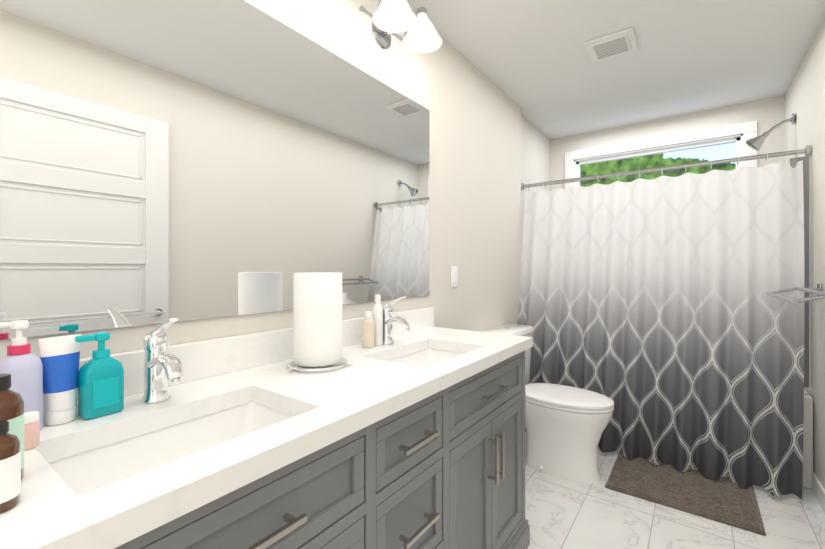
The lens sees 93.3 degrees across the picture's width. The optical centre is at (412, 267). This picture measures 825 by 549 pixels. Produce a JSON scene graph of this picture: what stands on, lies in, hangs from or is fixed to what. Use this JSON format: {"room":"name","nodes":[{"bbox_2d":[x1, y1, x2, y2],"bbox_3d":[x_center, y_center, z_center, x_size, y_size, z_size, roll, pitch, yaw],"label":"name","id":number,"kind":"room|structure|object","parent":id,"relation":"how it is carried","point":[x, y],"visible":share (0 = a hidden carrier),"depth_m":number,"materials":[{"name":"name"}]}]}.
{"room":"bathroom","nodes":[
{"label":"bathroom","id":0,"kind":"room"},
{"bbox_2d":[0,0,549,360],"bbox_3d":[0.094,-0.020,2.120,0.140,2.440,4.340,0,0,36],"label":"wall","id":1,"kind":"structure","parent":0,"point":[489,148],"depth_m":2.17,"materials":[{"name":"white paint"}]},
{"bbox_2d":[0,0,428,339],"bbox_3d":[-0.395,-0.330,1.319,0.006,0.940,1.630,0,0,36],"label":"mirror","id":2,"kind":"object","parent":1,"relation":"attached to","point":[161,161],"visible":0.89,"depth_m":1.04,"materials":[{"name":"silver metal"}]},
{"bbox_2d":[43,307,433,410],"bbox_3d":[-0.383,0.250,1.323,0.020,0.100,1.650,0,0,36],"label":"backsplash","id":3,"kind":"structure","parent":1,"relation":"attached to","point":[199,359],"depth_m":1.13,"materials":[{"name":"white stone"}]},
{"bbox_2d":[359,0,441,53],"bbox_3d":[-0.039,-1.030,1.614,0.235,0.169,0.364,0,0,36],"label":"sconce","id":4,"kind":"object","parent":1,"relation":"attached to","point":[389,18],"visible":1,"depth_m":1.61,"materials":[{"name":"white glass"}]},
{"bbox_2d":[451,266,457,286],"bbox_3d":[0.238,0.050,2.188,0.012,0.116,0.072,0,0,36],"label":"switch plate","id":5,"kind":"object","parent":1,"relation":"attached to","point":[454,276],"visible":1,"depth_m":2.18,"materials":[{"name":"white plastic"}]},
{"bbox_2d":[407,0,824,139],"bbox_3d":[0.790,-1.290,1.614,1.860,0.100,4.340,0,0,36],"label":"ceiling","id":6,"kind":"structure","parent":0,"point":[531,59],"depth_m":2.24,"materials":[{"name":"white paint"}]},
{"bbox_2d":[584,27,637,61],"bbox_3d":[1.103,-1.228,2.165,0.236,0.022,0.236,0,0,36],"label":"ceiling vent","id":7,"kind":"object","parent":6,"relation":"in","point":[612,44],"visible":1,"depth_m":2.13,"materials":[{"name":"white plastic"}]},
{"bbox_2d":[550,96,784,190],"bbox_3d":[2.036,-0.020,3.329,1.660,2.440,0.100,0,0,36],"label":"wall","id":8,"kind":"structure","parent":0,"point":[767,114],"depth_m":3.13,"materials":[{"name":"white paint"}]},
{"bbox_2d":[565,121,756,188],"bbox_3d":[2.026,-0.765,3.325,1.370,0.650,0.118,0,0,36],"label":"window","id":9,"kind":"structure","parent":8,"relation":"in","point":[745,131],"depth_m":3.21,"materials":[{"name":"white"}]},
{"bbox_2d":[525,432,824,548],"bbox_3d":[0.790,1.250,1.614,1.860,0.100,4.340,0,0,36],"label":"floor","id":10,"kind":"structure","parent":0,"point":[560,513],"depth_m":1.84,"materials":[{"name":"tile"}]},
{"bbox_2d":[88,343,532,548],"bbox_3d":[-0.171,0.770,1.175,0.536,0.860,1.636,0,0,36],"label":"bathroom vanity","id":11,"kind":"object","parent":10,"relation":"on","point":[413,437],"depth_m":0.97,"materials":[{"name":"grey"}]},
{"bbox_2d":[0,327,531,548],"bbox_3d":[-0.178,0.320,1.174,0.527,0.040,1.650,0,0,36],"label":"countertop","id":12,"kind":"structure","parent":11,"relation":"on","point":[50,513],"depth_m":0.71,"materials":[{"name":"white stone"}]},
{"bbox_2d":[0,421,20,512],"bbox_3d":[-0.518,0.246,0.485,0.043,0.105,0.043,0,0,36],"label":"bottle","id":13,"kind":"object","parent":12,"relation":"on","point":[10,470],"visible":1,"depth_m":0.48,"materials":[{"name":"brown glass"}]},
{"bbox_2d":[0,374,23,479],"bbox_3d":[-0.572,0.224,0.537,0.053,0.150,0.053,0,0,36],"label":"bottle","id":14,"kind":"object","parent":12,"relation":"on","point":[11,407],"visible":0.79,"depth_m":0.54,"materials":[{"name":"brown glass"}]},
{"bbox_2d":[0,320,42,428],"bbox_3d":[-0.717,0.197,0.697,0.062,0.204,0.081,0,0,36],"label":"pump bottle","id":15,"kind":"object","parent":12,"relation":"on","point":[21,363],"visible":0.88,"depth_m":0.69,"materials":[{"name":"purple plastic"}]},
{"bbox_2d":[24,411,39,449],"bbox_3d":[-0.640,0.271,0.650,0.026,0.056,0.026,0,0,36],"label":"jar","id":16,"kind":"object","parent":12,"relation":"on","point":[31,430],"visible":0.79,"depth_m":0.64,"materials":[{"name":"pink plastic"}]},
{"bbox_2d":[38,334,81,425],"bbox_3d":[-0.689,0.216,0.762,0.052,0.165,0.067,0,0,36],"label":"tube","id":17,"kind":"object","parent":12,"relation":"on","point":[60,357],"visible":0.94,"depth_m":0.75,"materials":[{"name":"white plastic"}]},
{"bbox_2d":[75,332,123,419],"bbox_3d":[-0.641,0.216,0.797,0.049,0.166,0.077,0,0,36],"label":"soap dispenser","id":18,"kind":"object","parent":12,"relation":"on","point":[101,383],"visible":1,"depth_m":0.78,"materials":[{"name":"teal plastic"}]},
{"bbox_2d":[141,318,183,402],"bbox_3d":[-0.552,0.203,0.864,0.139,0.192,0.058,0,0,36],"label":"faucet","id":19,"kind":"object","parent":12,"relation":"on","point":[162,367],"visible":1,"depth_m":0.87,"materials":[{"name":"silver metal"}]},
{"bbox_2d":[48,395,303,490],"bbox_3d":[-0.424,0.405,0.753,0.268,0.154,0.418,0,0,36],"label":"sink","id":20,"kind":"object","parent":12,"relation":"in","point":[95,462],"depth_m":0.82,"materials":[{"name":"white ceramic"}]},
{"bbox_2d":[287,272,352,372],"bbox_3d":[-0.295,0.157,1.192,0.192,0.284,0.201,0,0,36],"label":"paper towel holder","id":21,"kind":"object","parent":12,"relation":"on","point":[317,319],"visible":1,"depth_m":1.14,"materials":[{"name":"white paper"}]},
{"bbox_2d":[362,311,373,347],"bbox_3d":[-0.167,0.232,1.475,0.046,0.135,0.046,0,0,36],"label":"lotion bottle","id":22,"kind":"object","parent":12,"relation":"on","point":[368,331],"visible":1,"depth_m":1.46,"materials":[{"name":"beige plastic"}]},
{"bbox_2d":[373,294,382,345],"bbox_3d":[-0.134,0.202,1.516,0.038,0.195,0.038,0,0,36],"label":"spray bottle","id":23,"kind":"object","parent":12,"relation":"on","point":[378,322],"visible":0.92,"depth_m":1.50,"materials":[{"name":"white plastic"}]},
{"bbox_2d":[382,296,409,343],"bbox_3d":[-0.070,0.203,1.528,0.139,0.192,0.058,0,0,36],"label":"faucet","id":24,"kind":"object","parent":12,"relation":"on","point":[389,320],"visible":0.73,"depth_m":1.53,"materials":[{"name":"silver metal"}]},
{"bbox_2d":[360,343,463,374],"bbox_3d":[0.052,0.405,1.408,0.268,0.154,0.418,0,0,36],"label":"sink","id":25,"kind":"object","parent":12,"relation":"in","point":[403,361],"depth_m":1.56,"materials":[{"name":"white ceramic"}]},
{"bbox_2d":[479,324,613,483],"bbox_3d":[0.817,0.794,2.373,0.739,0.811,0.470,0,0,36],"label":"toilet","id":26,"kind":"object","parent":10,"relation":"on","point":[565,426],"visible":0.79,"depth_m":2.22,"materials":[{"name":"white ceramic"}]},
{"bbox_2d":[605,452,765,535],"bbox_3d":[1.468,1.187,2.144,0.655,0.025,0.525,0,0,36],"label":"rug","id":27,"kind":"object","parent":10,"relation":"on","point":[724,500],"visible":0.85,"depth_m":2.06,"materials":[{"name":"brown carpet"}]},
{"bbox_2d":[802,389,812,488],"bbox_3d":[1.749,0.950,2.935,1.652,0.500,0.866,0,0,36],"label":"bathtub","id":28,"kind":"object","parent":10,"relation":"on","point":[808,443],"visible":0.1,"depth_m":2.11,"materials":[{"name":"white ceramic"}]},
{"bbox_2d":[785,19,824,488],"bbox_3d":[1.502,-0.020,1.097,0.100,2.440,4.340,0,0,36],"label":"wall","id":29,"kind":"structure","parent":0,"point":[805,99],"depth_m":2.09,"materials":[{"name":"white paint"}]},
{"bbox_2d":[517,145,811,498],"bbox_3d":[1.451,0.243,2.524,1.656,1.853,0.386,0,0,36],"label":"shower curtain","id":30,"kind":"object","parent":29,"relation":"attached to","point":[665,323],"visible":0.92,"depth_m":2.37,"materials":[{"name":"grey fabric"}]},
{"bbox_2d":[746,113,795,150],"bbox_3d":[2.361,-0.891,2.574,0.243,0.210,0.097,0,0,36],"label":"shower head","id":31,"kind":"object","parent":29,"relation":"attached to","point":[755,143],"visible":1,"depth_m":2.58},
{"bbox_2d":[766,284,824,304],"bbox_3d":[1.817,0.115,1.794,0.205,0.068,0.700,0,0,36],"label":"towel rail","id":32,"kind":"object","parent":29,"relation":"attached to","point":[819,292],"visible":1,"depth_m":1.77,"materials":[{"name":"silver metal"}]},
{"bbox_2d":[812,472,824,513],"bbox_3d":[1.201,1.150,0.778,0.012,0.100,3.270,0,0,36],"label":"baseboard","id":33,"kind":"structure","parent":29,"relation":"attached to","point":[818,489],"depth_m":1.95,"materials":[{"name":"white wood"}]},
{"label":"outside","id":34,"kind":"structure","parent":0,"visible":0},
{"bbox_2d":[580,143,734,186],"bbox_3d":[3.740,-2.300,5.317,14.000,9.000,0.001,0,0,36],"label":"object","id":35,"kind":"structure","parent":34,"point":[653,158],"depth_m":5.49,"materials":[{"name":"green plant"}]}
]}

